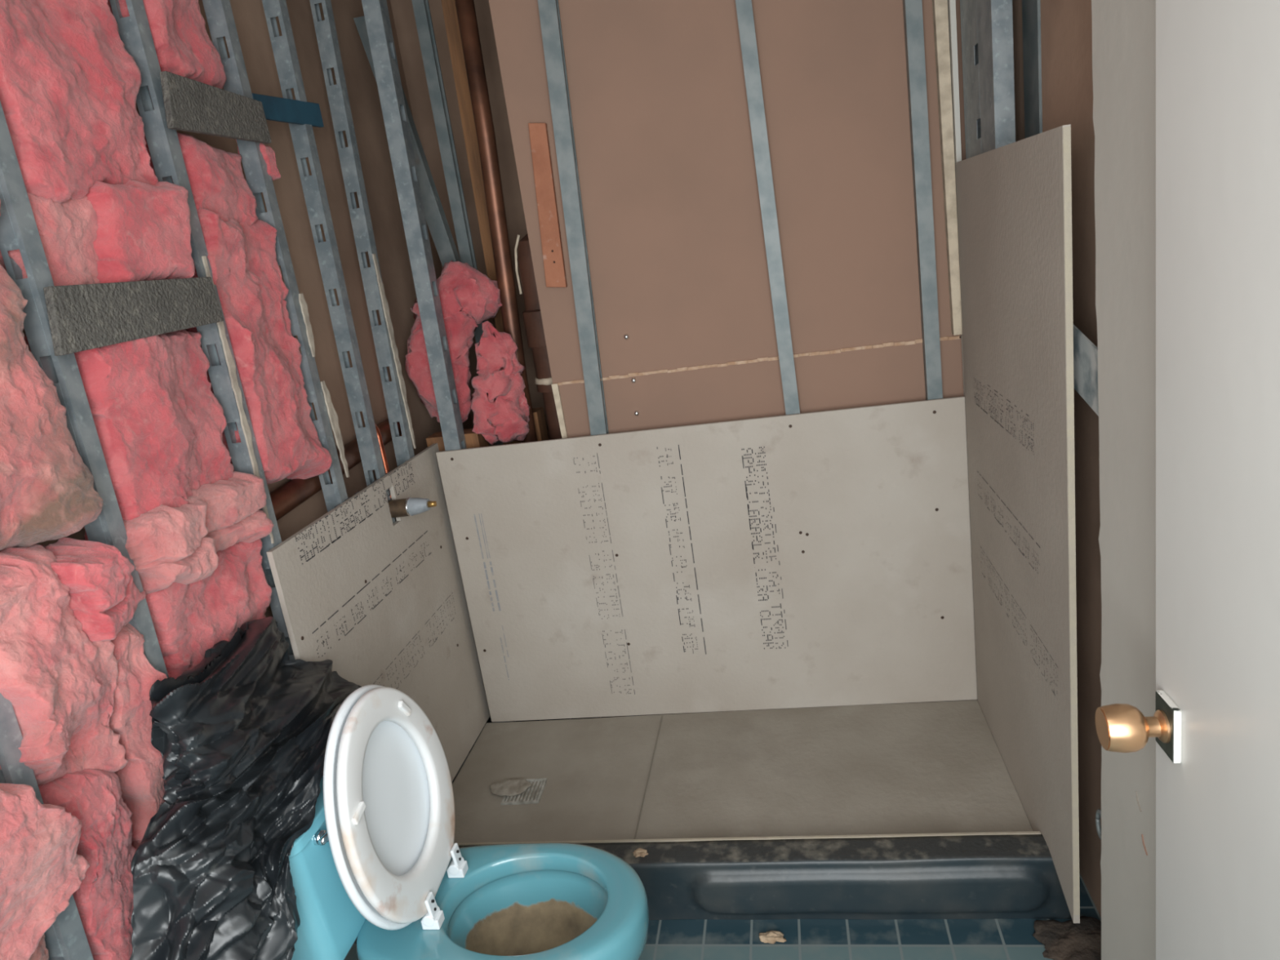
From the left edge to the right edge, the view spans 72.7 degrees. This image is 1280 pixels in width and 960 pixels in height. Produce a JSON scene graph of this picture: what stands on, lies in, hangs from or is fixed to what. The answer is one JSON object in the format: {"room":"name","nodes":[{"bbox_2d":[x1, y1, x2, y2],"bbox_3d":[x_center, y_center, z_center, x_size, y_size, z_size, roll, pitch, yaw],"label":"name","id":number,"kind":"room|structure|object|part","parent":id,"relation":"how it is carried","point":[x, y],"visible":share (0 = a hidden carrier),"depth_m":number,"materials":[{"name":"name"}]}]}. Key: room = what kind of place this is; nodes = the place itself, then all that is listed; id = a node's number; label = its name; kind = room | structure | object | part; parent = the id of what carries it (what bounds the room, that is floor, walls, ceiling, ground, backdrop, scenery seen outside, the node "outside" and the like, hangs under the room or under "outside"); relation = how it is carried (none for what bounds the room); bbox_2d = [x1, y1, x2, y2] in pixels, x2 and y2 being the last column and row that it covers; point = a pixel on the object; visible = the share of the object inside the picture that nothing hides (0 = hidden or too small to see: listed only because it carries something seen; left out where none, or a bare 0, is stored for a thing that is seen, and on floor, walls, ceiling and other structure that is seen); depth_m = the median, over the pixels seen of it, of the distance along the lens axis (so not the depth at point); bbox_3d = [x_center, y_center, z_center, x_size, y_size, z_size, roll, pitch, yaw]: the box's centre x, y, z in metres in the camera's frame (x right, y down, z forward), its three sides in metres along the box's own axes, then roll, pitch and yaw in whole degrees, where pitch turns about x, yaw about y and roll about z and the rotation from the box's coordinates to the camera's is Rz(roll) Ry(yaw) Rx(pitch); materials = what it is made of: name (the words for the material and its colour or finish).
{"room":"building under construction","nodes":[
{"label":"building under construction","id":0,"kind":"room"},
{"bbox_2d":[22,0,473,617],"bbox_3d":[-0.877,-0.075,1.983,0.030,2.450,2.650,-5,15,10],"label":"wall","id":1,"kind":"structure","parent":0,"point":[249,15],"depth_m":2.43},
{"bbox_2d":[24,329,234,540],"bbox_3d":[-0.862,-0.104,1.561,0.123,0.371,0.365,-5,15,10],"label":"insulation batt","id":2,"kind":"object","parent":1,"relation":"attached to","point":[160,424],"visible":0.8,"depth_m":1.49,"materials":[{"name":"pink fabric"}]},
{"bbox_2d":[145,538,271,679],"bbox_3d":[-0.818,0.279,1.663,0.109,0.334,0.351,-5,15,10],"label":"insulation batt","id":3,"kind":"object","parent":1,"relation":"attached to","point":[189,620],"visible":0.49,"depth_m":1.62,"materials":[{"name":"pink fabric"}]},
{"bbox_2d":[123,499,218,594],"bbox_3d":[-0.817,0.119,1.507,0.115,0.174,0.205,-5,15,10],"label":"insulation batt","id":4,"kind":"object","parent":3,"relation":"on","point":[166,545],"visible":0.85,"depth_m":1.46,"materials":[{"name":"pink fabric"}]},
{"bbox_2d":[186,471,273,552],"bbox_3d":[-0.797,0.079,1.656,0.098,0.180,0.271,-5,15,10],"label":"insulation batt","id":5,"kind":"object","parent":3,"relation":"on","point":[233,516],"visible":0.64,"depth_m":1.67,"materials":[{"name":"pink fabric"}]},
{"bbox_2d":[269,418,401,520],"bbox_3d":[-0.804,0.015,2.088,0.060,0.113,1.122,-5,15,10],"label":"drain pipe","id":6,"kind":"object","parent":1,"relation":"attached to","point":[286,497],"visible":0.31,"depth_m":2.04,"materials":[{"name":"orange metal"}]},
{"bbox_2d":[353,16,461,266],"bbox_3d":[-0.704,-1.014,2.664,0.182,0.760,0.040,-5,15,10],"label":"stud","id":7,"kind":"object","parent":1,"relation":"attached to","point":[436,220],"visible":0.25,"depth_m":2.69,"materials":[{"name":"metal"}]},
{"bbox_2d":[390,0,550,446],"bbox_3d":[0.179,-0.533,3.098,2.150,2.450,0.030,-5,15,10],"label":"wall","id":8,"kind":"structure","parent":0,"point":[405,23],"depth_m":3.00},
{"bbox_2d":[344,715,1101,959],"bbox_3d":[0.229,1.514,0.465,4.600,0.100,6.300,-5,15,10],"label":"floor","id":9,"kind":"structure","parent":0,"point":[988,939],"depth_m":1.94,"materials":[{"name":"tile"}]},
{"bbox_2d":[0,693,93,959],"bbox_3d":[-0.900,0.165,1.142,0.042,2.439,0.138,-5,15,10],"label":"stud","id":10,"kind":"object","parent":9,"relation":"on","point":[66,939],"visible":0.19,"depth_m":1.21,"materials":[{"name":"metal"}]},
{"bbox_2d":[29,933,48,959],"bbox_3d":[-0.846,0.827,1.156,0.102,0.460,0.278,-5,15,10],"label":"insulation batt","id":11,"kind":"object","parent":10,"relation":"attached to","point":[41,953],"visible":0.12,"depth_m":1.21,"materials":[{"name":"pink fabric"}]},
{"bbox_2d":[0,782,89,959],"bbox_3d":[-0.837,0.515,1.148,0.130,0.371,0.228,-5,15,10],"label":"insulation batt","id":12,"kind":"object","parent":10,"relation":"attached to","point":[41,867],"visible":1,"depth_m":1.14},
{"bbox_2d":[0,199,103,550],"bbox_3d":[-0.927,-0.162,1.188,0.126,0.573,0.264,-5,15,10],"label":"insulation batt","id":13,"kind":"object","parent":10,"relation":"attached to","point":[47,492],"visible":0.99,"depth_m":1.25,"materials":[{"name":"pink fabric"}]},
{"bbox_2d":[0,543,128,785],"bbox_3d":[-0.862,0.281,1.276,0.130,0.423,0.241,-5,15,10],"label":"insulation batt","id":14,"kind":"object","parent":10,"relation":"attached to","point":[60,685],"visible":0.84,"depth_m":1.22,"materials":[{"name":"pink fabric"}]},
{"bbox_2d":[38,768,137,959],"bbox_3d":[-0.817,0.681,1.363,0.092,0.540,0.150,-5,15,10],"label":"insulation batt","id":15,"kind":"object","parent":10,"relation":"attached to","point":[104,899],"visible":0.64,"depth_m":1.31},
{"bbox_2d":[0,101,168,678],"bbox_3d":[-0.861,0.087,1.404,0.042,2.440,0.035,-5,14,10],"label":"stud","id":16,"kind":"object","parent":9,"relation":"on","point":[18,226],"visible":0.33,"depth_m":1.32,"materials":[{"name":"metal"}]},
{"bbox_2d":[0,192,99,285],"bbox_3d":[-0.925,-0.371,1.382,0.069,0.206,0.199,-5,15,10],"label":"insulation batt","id":17,"kind":"object","parent":16,"relation":"attached to","point":[67,230],"visible":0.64,"depth_m":1.37,"materials":[{"name":"pink fabric"}]},
{"bbox_2d":[0,0,158,203],"bbox_3d":[-0.961,-0.682,1.401,0.121,0.488,0.369,-5,15,10],"label":"insulation batt","id":18,"kind":"object","parent":16,"relation":"attached to","point":[70,85],"visible":0.88,"depth_m":1.39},
{"bbox_2d":[44,537,146,642],"bbox_3d":[-0.831,0.166,1.352,0.109,0.176,0.221,-5,15,10],"label":"insulation batt","id":19,"kind":"object","parent":16,"relation":"on","point":[104,597],"visible":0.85,"depth_m":1.30,"materials":[{"name":"pink fabric"}]},
{"bbox_2d":[43,276,224,355],"bbox_3d":[-0.840,-0.289,1.470,0.014,0.100,0.406,-5,15,10],"label":"board","id":20,"kind":"object","parent":16,"relation":"attached to","point":[82,317],"visible":1,"depth_m":1.42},
{"bbox_2d":[109,622,167,848],"bbox_3d":[-0.808,0.528,1.459,0.104,0.662,0.124,-5,15,10],"label":"insulation batt","id":21,"kind":"object","parent":16,"relation":"attached to","point":[141,781],"visible":0.27,"depth_m":1.41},
{"bbox_2d":[109,0,294,661],"bbox_3d":[-0.802,-0.026,1.782,0.042,2.440,0.035,-5,15,10],"label":"stud","id":22,"kind":"object","parent":9,"relation":"on","point":[134,30],"visible":0.34,"depth_m":1.65,"materials":[{"name":"metal"}]},
{"bbox_2d":[85,179,195,283],"bbox_3d":[-0.869,-0.425,1.528,0.088,0.213,0.262,-5,15,10],"label":"insulation batt","id":23,"kind":"object","parent":22,"relation":"attached to","point":[144,231],"visible":0.78,"depth_m":1.49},
{"bbox_2d":[107,0,226,93],"bbox_3d":[-0.915,-0.889,1.696,0.104,0.269,0.294,-5,15,10],"label":"insulation batt","id":24,"kind":"object","parent":22,"relation":"attached to","point":[184,46],"visible":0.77,"depth_m":1.68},
{"bbox_2d":[160,71,271,143],"bbox_3d":[-0.836,-0.733,1.723,0.014,0.099,0.327,-5,15,10],"label":"board","id":25,"kind":"object","parent":22,"relation":"attached to","point":[190,105],"visible":1,"depth_m":1.69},
{"bbox_2d":[201,256,274,543],"bbox_3d":[-0.798,-0.150,1.737,0.004,0.580,0.030,-5,15,10],"label":"scrap","id":26,"kind":"object","parent":22,"relation":"attached to","point":[229,360],"visible":0.69,"depth_m":1.73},
{"bbox_2d":[186,208,332,484],"bbox_3d":[-0.816,-0.263,1.862,0.124,0.628,0.289,-5,15,10],"label":"insulation batt","id":27,"kind":"object","parent":22,"relation":"attached to","point":[246,275],"visible":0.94,"depth_m":1.84,"materials":[{"name":"pink fabric"}]},
{"bbox_2d":[144,132,257,226],"bbox_3d":[-0.875,-0.599,1.780,0.099,0.215,0.291,-5,15,10],"label":"insulation batt","id":28,"kind":"object","parent":27,"relation":"on","point":[218,183],"visible":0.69,"depth_m":1.73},
{"bbox_2d":[202,0,347,512],"bbox_3d":[-0.759,-0.110,2.067,0.042,2.440,0.033,-5,15,10],"label":"stud","id":29,"kind":"object","parent":9,"relation":"on","point":[219,13],"visible":0.31,"depth_m":1.94,"materials":[{"name":"metal"}]},
{"bbox_2d":[235,139,280,180],"bbox_3d":[-0.839,-0.713,1.925,0.059,0.100,0.073,-5,15,10],"label":"insulation batt","id":30,"kind":"object","parent":29,"relation":"attached to","point":[268,154],"visible":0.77,"depth_m":1.92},
{"bbox_2d":[298,293,315,356],"bbox_3d":[-0.768,-0.358,2.013,0.004,0.145,0.026,-5,15,10],"label":"scrap","id":31,"kind":"object","parent":29,"relation":"attached to","point":[304,306],"visible":1,"depth_m":2.01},
{"bbox_2d":[320,381,349,477],"bbox_3d":[-0.731,-0.121,2.093,0.004,0.240,0.035,-5,15,10],"label":"scrap","id":32,"kind":"object","parent":29,"relation":"attached to","point":[332,415],"visible":1,"depth_m":2.09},
{"bbox_2d":[262,0,395,524],"bbox_3d":[-0.727,-0.171,2.276,0.042,2.440,0.035,-5,14,10],"label":"stud","id":33,"kind":"object","parent":9,"relation":"on","point":[283,46],"visible":0.52,"depth_m":2.17,"materials":[{"name":"metal"}]},
{"bbox_2d":[251,93,324,127],"bbox_3d":[-0.821,-0.863,2.031,0.012,0.065,0.300,-5,15,10],"label":"strip","id":34,"kind":"object","parent":33,"relation":"attached to","point":[275,108],"visible":0.73,"depth_m":2.03,"materials":[{"name":"blue plastic"}]},
{"bbox_2d":[309,0,469,777],"bbox_3d":[-0.697,-0.225,2.471,0.042,2.437,0.194,-5,15,10],"label":"stud","id":35,"kind":"object","parent":9,"relation":"on","point":[326,30],"visible":0.52,"depth_m":2.36,"materials":[{"name":"metal"}]},
{"bbox_2d":[372,253,416,448],"bbox_3d":[-0.688,-0.356,2.451,0.004,0.550,0.030,-5,15,10],"label":"scrap","id":36,"kind":"object","parent":35,"relation":"attached to","point":[384,303],"visible":1,"depth_m":2.44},
{"bbox_2d":[361,0,515,722],"bbox_3d":[-0.576,-0.274,2.569,0.049,2.440,0.051,-4,16,10],"label":"stud","id":37,"kind":"object","parent":9,"relation":"on","point":[376,15],"visible":0.53,"depth_m":2.42,"materials":[{"name":"metal"}]},
{"bbox_2d":[426,428,488,451],"bbox_3d":[-0.562,-0.113,2.688,0.165,0.068,0.080,-5,15,10],"label":"block","id":38,"kind":"object","parent":37,"relation":"attached to","point":[473,440],"visible":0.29,"depth_m":2.65,"materials":[{"name":"brown wood"}]},
{"bbox_2d":[411,0,503,445],"bbox_3d":[-0.509,-0.379,2.918,0.037,2.440,0.042,-5,15,10],"label":"stud","id":39,"kind":"object","parent":9,"relation":"on","point":[421,9],"visible":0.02,"depth_m":2.71,"materials":[{"name":"metal"}]},
{"bbox_2d":[288,684,648,959],"bbox_3d":[-0.345,0.774,1.664,0.712,0.848,0.428,-5,15,10],"label":"toilet","id":40,"kind":"object","parent":9,"relation":"on","point":[379,863],"visible":0.9,"depth_m":1.62,"materials":[{"name":"ceramic"}]},
{"bbox_2d":[128,616,361,959],"bbox_3d":[-0.616,0.750,1.577,0.207,0.958,0.850,-7,15,3],"label":"plastic sheeting","id":41,"kind":"object","parent":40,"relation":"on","point":[241,735],"visible":0.98,"depth_m":1.37,"materials":[{"name":"black plastic"}]},
{"bbox_3d":[-0.632,0.565,1.647,0.195,0.025,0.428,-5,15,10],"label":"tank lid","id":42,"kind":"part","parent":40,"relation":"part of","materials":[{"name":"teal ceramic"}]},
{"bbox_3d":[-0.547,0.614,1.529,0.030,0.025,0.077,-5,15,10],"label":"flush lever","id":43,"kind":"part","parent":40,"relation":"part of","materials":[{"name":"silver metal"}]},
{"bbox_3d":[-0.613,0.712,1.687,0.183,0.283,0.418,-5,15,10],"label":"tank","id":44,"kind":"part","parent":40,"relation":"part of","materials":[{"name":"teal ceramic"}]},
{"bbox_3d":[-0.468,0.593,1.614,0.025,0.445,0.389,-12,20,12],"label":"seat lid","id":45,"kind":"part","parent":40,"relation":"part of","materials":[{"name":"white plastic"}]},
{"bbox_3d":[-0.386,0.793,1.614,0.007,0.050,0.026,-11,14,12],"label":"hinge plate","id":46,"kind":"part","parent":40,"relation":"part of","materials":[{"name":"white plastic"}]},
{"bbox_3d":[-0.366,0.755,1.741,0.007,0.050,0.026,-11,14,12],"label":"hinge plate","id":47,"kind":"part","parent":40,"relation":"part of","materials":[{"name":"white plastic"}]},
{"bbox_3d":[-0.234,0.987,1.710,0.550,0.386,0.352,-5,15,10],"label":"bowl","id":48,"kind":"part","parent":40,"relation":"part of","materials":[{"name":"ceramic"}]},
{"bbox_2d":[502,407,548,444],"bbox_3d":[-0.315,0.291,2.980,0.130,1.075,0.080,-5,15,10],"label":"timber offcut","id":49,"kind":"object","parent":9,"relation":"on","point":[538,413],"visible":0.14,"depth_m":2.83,"materials":[{"name":"brown wood"}]},
{"bbox_2d":[514,234,561,439],"bbox_3d":[-0.211,0.012,2.797,0.141,1.575,0.141,5,20,41],"label":"pipe","id":50,"kind":"object","parent":9,"relation":"on","point":[532,318],"visible":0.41,"depth_m":2.62,"materials":[{"name":"brown paint"}]},
{"bbox_2d":[537,0,641,716],"bbox_3d":[-0.136,-0.311,2.480,0.132,2.440,0.035,-5,15,10],"label":"stud","id":51,"kind":"object","parent":9,"relation":"on","point":[548,10],"visible":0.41,"depth_m":2.35,"materials":[{"name":"metal"}]},
{"bbox_2d":[452,700,1033,843],"bbox_3d":[0.206,0.859,2.401,1.523,0.108,0.645,-5,15,10],"label":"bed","id":52,"kind":"object","parent":9,"relation":"on","point":[924,767],"visible":0.56,"depth_m":2.37,"materials":[{"name":"beige concrete"}]},
{"bbox_2d":[266,443,490,782],"bbox_3d":[-0.627,0.454,2.337,0.014,0.931,0.927,-5,15,10],"label":"board","id":53,"kind":"object","parent":52,"relation":"on","point":[374,597],"visible":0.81,"depth_m":2.29,"materials":[{"name":"grey concrete"}]},
{"bbox_2d":[387,497,436,517],"bbox_3d":[-0.631,0.073,2.321,0.185,0.051,0.051,-5,15,10],"label":"shower valve","id":54,"kind":"object","parent":53,"relation":"attached to","point":[409,506],"visible":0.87,"depth_m":2.30,"materials":[{"name":"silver metal"}]},
{"bbox_2d":[374,423,391,498],"bbox_3d":[-0.708,-0.054,2.376,0.031,0.240,0.094,-14,16,-22],"label":"tube","id":55,"kind":"object","parent":54,"relation":"attached to","point":[379,434],"visible":0.29,"depth_m":2.35,"materials":[{"name":"orange metal"}]},
{"bbox_3d":[-0.551,0.064,2.306,0.020,0.018,0.018,-5,15,10],"label":"stem","id":56,"kind":"part","parent":54,"relation":"part of","materials":[{"name":"yellow metal"}]},
{"bbox_2d":[489,777,531,796],"bbox_3d":[-0.369,0.869,2.469,0.125,0.016,0.080,-5,15,10],"label":"smear","id":57,"kind":"object","parent":52,"relation":"on","point":[511,787],"visible":1,"depth_m":2.46,"materials":[{"name":"beige"}]},
{"bbox_2d":[500,777,546,804],"bbox_3d":[-0.325,0.878,2.449,0.108,0.008,0.108,-6,15,9],"label":"drain grate","id":58,"kind":"object","parent":52,"relation":"in","point":[504,802],"visible":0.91,"depth_m":2.42,"materials":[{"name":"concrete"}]},
{"bbox_2d":[435,395,977,721],"bbox_3d":[0.193,0.281,2.578,1.506,0.909,0.014,-5,15,10],"label":"board","id":59,"kind":"object","parent":52,"relation":"on","point":[823,558],"visible":1,"depth_m":2.56,"materials":[{"name":"grey concrete"}]},
{"bbox_2d":[955,124,1079,923],"bbox_3d":[0.831,0.048,1.950,0.012,1.506,0.862,-5,15,10],"label":"board","id":60,"kind":"object","parent":52,"relation":"on","point":[1014,200],"visible":1,"depth_m":1.79,"materials":[{"name":"grey concrete"}]},
{"bbox_2d":[457,831,1071,919],"bbox_3d":[0.172,0.948,2.042,1.566,0.177,0.099,-5,15,10],"label":"bathtub","id":61,"kind":"object","parent":9,"relation":"on","point":[990,874],"visible":0.56,"depth_m":1.95,"materials":[{"name":"ceramic"}]},
{"bbox_2d":[632,848,648,857],"bbox_3d":[0.002,0.877,2.051,0.040,0.008,0.029,-5,15,10],"label":"crumb","id":62,"kind":"object","parent":61,"relation":"on","point":[642,852],"visible":1,"depth_m":2.05,"materials":[{"name":"beige"}]},
{"bbox_2d":[759,930,786,943],"bbox_3d":[0.300,1.032,1.968,0.062,0.014,0.034,-5,15,10],"label":"chip","id":63,"kind":"object","parent":9,"relation":"on","point":[771,936],"visible":1,"depth_m":1.97,"materials":[{"name":"beige"}]},
{"bbox_2d":[735,0,829,706],"bbox_3d":[0.397,-0.364,2.383,0.041,2.440,0.035,-7,15,11],"label":"stud","id":64,"kind":"object","parent":9,"relation":"on","point":[744,7],"visible":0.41,"depth_m":2.27,"materials":[{"name":"metal"}]},
{"bbox_2d":[902,0,958,701],"bbox_3d":[0.773,-0.399,2.315,0.041,2.440,0.035,-6,15,10],"label":"stud","id":65,"kind":"object","parent":9,"relation":"on","point":[913,9],"visible":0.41,"depth_m":2.21,"materials":[{"name":"metal"}]},
{"bbox_2d":[960,0,1021,801],"bbox_3d":[0.862,-0.357,2.113,0.041,2.440,0.301,-5,15,10],"label":"stud","id":66,"kind":"object","parent":9,"relation":"on","point":[986,25],"visible":0.12,"depth_m":1.87,"materials":[{"name":"metal"}]},
{"bbox_2d":[1022,0,1042,138],"bbox_3d":[0.906,-0.320,1.954,0.031,2.440,0.111,-5,15,10],"label":"stud","id":67,"kind":"object","parent":9,"relation":"on","point":[1031,9],"visible":0.03,"depth_m":1.80,"materials":[{"name":"metal"}]},
{"bbox_2d":[1032,915,1101,959],"bbox_3d":[0.938,0.977,1.811,0.214,0.035,0.191,-5,15,10],"label":"heap","id":68,"kind":"object","parent":9,"relation":"on","point":[1067,940],"visible":0.62,"depth_m":1.84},
{"bbox_2d":[488,0,982,717],"bbox_3d":[0.312,-0.390,2.412,1.172,2.400,0.026,-5,15,10],"label":"wall","id":69,"kind":"structure","parent":0,"point":[679,275],"depth_m":2.32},
{"bbox_2d":[528,123,567,287],"bbox_3d":[-0.256,-0.746,2.380,0.071,0.436,0.021,-5,15,10],"label":"plank","id":70,"kind":"object","parent":69,"relation":"attached to","point":[548,220],"visible":1,"depth_m":2.37,"materials":[{"name":"brown wood"}]},
{"bbox_2d":[551,383,568,438],"bbox_3d":[-0.225,-0.140,2.561,0.022,0.292,0.012,-5,15,10],"label":"trim","id":71,"kind":"structure","parent":69,"relation":"attached to","point":[555,387],"depth_m":2.54,"materials":[{"name":"beige wood"}]},
{"bbox_2d":[553,335,959,385],"bbox_3d":[0.300,-0.331,2.427,1.131,0.012,0.005,-5,15,10],"label":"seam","id":72,"kind":"structure","parent":69,"relation":"attached to","point":[945,338],"depth_m":2.42,"materials":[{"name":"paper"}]},
{"bbox_2d":[932,0,962,335],"bbox_3d":[0.759,-0.912,2.170,0.037,1.100,0.030,-5,15,10],"label":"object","id":73,"kind":"structure","parent":69,"relation":"attached to","point":[940,7],"depth_m":2.18,"materials":[{"name":"beige wood"}]},
{"bbox_2d":[947,0,967,443],"bbox_3d":[0.804,-0.770,2.200,0.014,1.400,0.040,-5,15,10],"label":"trim","id":74,"kind":"structure","parent":69,"relation":"attached to","point":[951,3],"depth_m":2.13,"materials":[{"name":"paint"}]},
{"bbox_2d":[959,0,1102,917],"bbox_3d":[0.913,-0.345,2.024,0.015,2.450,1.900,-5,15,10],"label":"wall","id":75,"kind":"structure","parent":0,"point":[1066,25],"depth_m":1.71,"materials":[{"name":"paint"}]},
{"bbox_2d":[1091,0,1155,959],"bbox_3d":[0.638,0.031,0.794,0.013,2.450,1.275,-5,15,10],"label":"door frame","id":76,"kind":"structure","parent":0,"point":[1124,31],"depth_m":1.27,"materials":[{"name":"paint"}]},
{"bbox_2d":[1073,324,1098,416],"bbox_3d":[0.752,-0.162,1.429,0.004,0.195,0.420,-5,15,10],"label":"strap","id":77,"kind":"object","parent":76,"relation":"attached to","point":[1085,352],"visible":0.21,"depth_m":1.48,"materials":[{"name":"metal"}]},
{"bbox_2d":[1095,808,1101,839],"bbox_3d":[0.842,0.629,1.587,0.008,0.060,0.044,-5,15,10],"label":"wire loop","id":78,"kind":"object","parent":76,"relation":"attached to","point":[1098,815],"visible":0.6,"depth_m":1.60,"materials":[{"name":"metal"}]},
{"bbox_2d":[1135,791,1142,812],"bbox_3d":[0.778,0.502,1.357,0.003,0.024,0.022,-5,15,10],"label":"paint scratch","id":79,"kind":"object","parent":76,"relation":"attached to","point":[1138,802],"visible":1,"depth_m":1.36},
{"bbox_2d":[1141,834,1147,855],"bbox_3d":[0.783,0.566,1.349,0.003,0.024,0.022,-5,15,10],"label":"paint scratch","id":80,"kind":"object","parent":76,"relation":"attached to","point":[1141,834],"visible":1,"depth_m":1.35},
{"bbox_2d":[1094,0,1279,959],"bbox_3d":[0.564,0.246,0.711,0.116,2.076,0.890,-5,15,10],"label":"door","id":81,"kind":"structure","parent":76,"relation":"in","point":[1215,724],"depth_m":0.90,"materials":[{"name":"paint"}]},
{"bbox_3d":[0.605,0.310,1.089,0.050,0.060,0.060,-5,13,10],"label":"knob","id":82,"kind":"part","parent":81,"relation":"part of","materials":[{"name":"gold metal"}]},
{"bbox_3d":[0.656,0.306,1.080,0.010,0.072,0.054,-5,13,10],"label":"rose plate","id":83,"kind":"part","parent":81,"relation":"part of","materials":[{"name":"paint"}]},
{"bbox_3d":[-0.121,-0.898,-0.194,4.600,0.050,6.300,-5,15,10],"label":"ceiling","id":84,"kind":"structure","parent":0,"visible":0},
{"bbox_2d":[440,0,503,332],"bbox_3d":[-0.447,-0.488,2.902,0.075,2.240,0.050,-5,15,10],"label":"timber post","id":85,"kind":"object","parent":84,"relation":"attached to","point":[449,8],"visible":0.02,"depth_m":2.71,"materials":[{"name":"brown wood"}]},
{"bbox_2d":[454,0,537,442],"bbox_3d":[-0.382,-0.434,2.671,0.105,2.241,0.052,-5,15,10],"label":"copper pipe","id":86,"kind":"object","parent":84,"relation":"attached to","point":[465,9],"visible":0.55,"depth_m":2.53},
{"bbox_2d":[404,260,502,423],"bbox_3d":[-0.556,-0.414,2.679,0.331,0.507,0.209,-5,15,10],"label":"tuft","id":87,"kind":"object","parent":86,"relation":"attached to","point":[468,298],"visible":0.8,"depth_m":2.60,"materials":[{"name":"pink fabric"}]},
{"bbox_2d":[471,320,529,444],"bbox_3d":[-0.432,-0.294,2.639,0.178,0.379,0.176,-5,15,10],"label":"tuft","id":88,"kind":"object","parent":86,"relation":"attached to","point":[500,406],"visible":1,"depth_m":2.60,"materials":[{"name":"pink fabric"}]}
]}

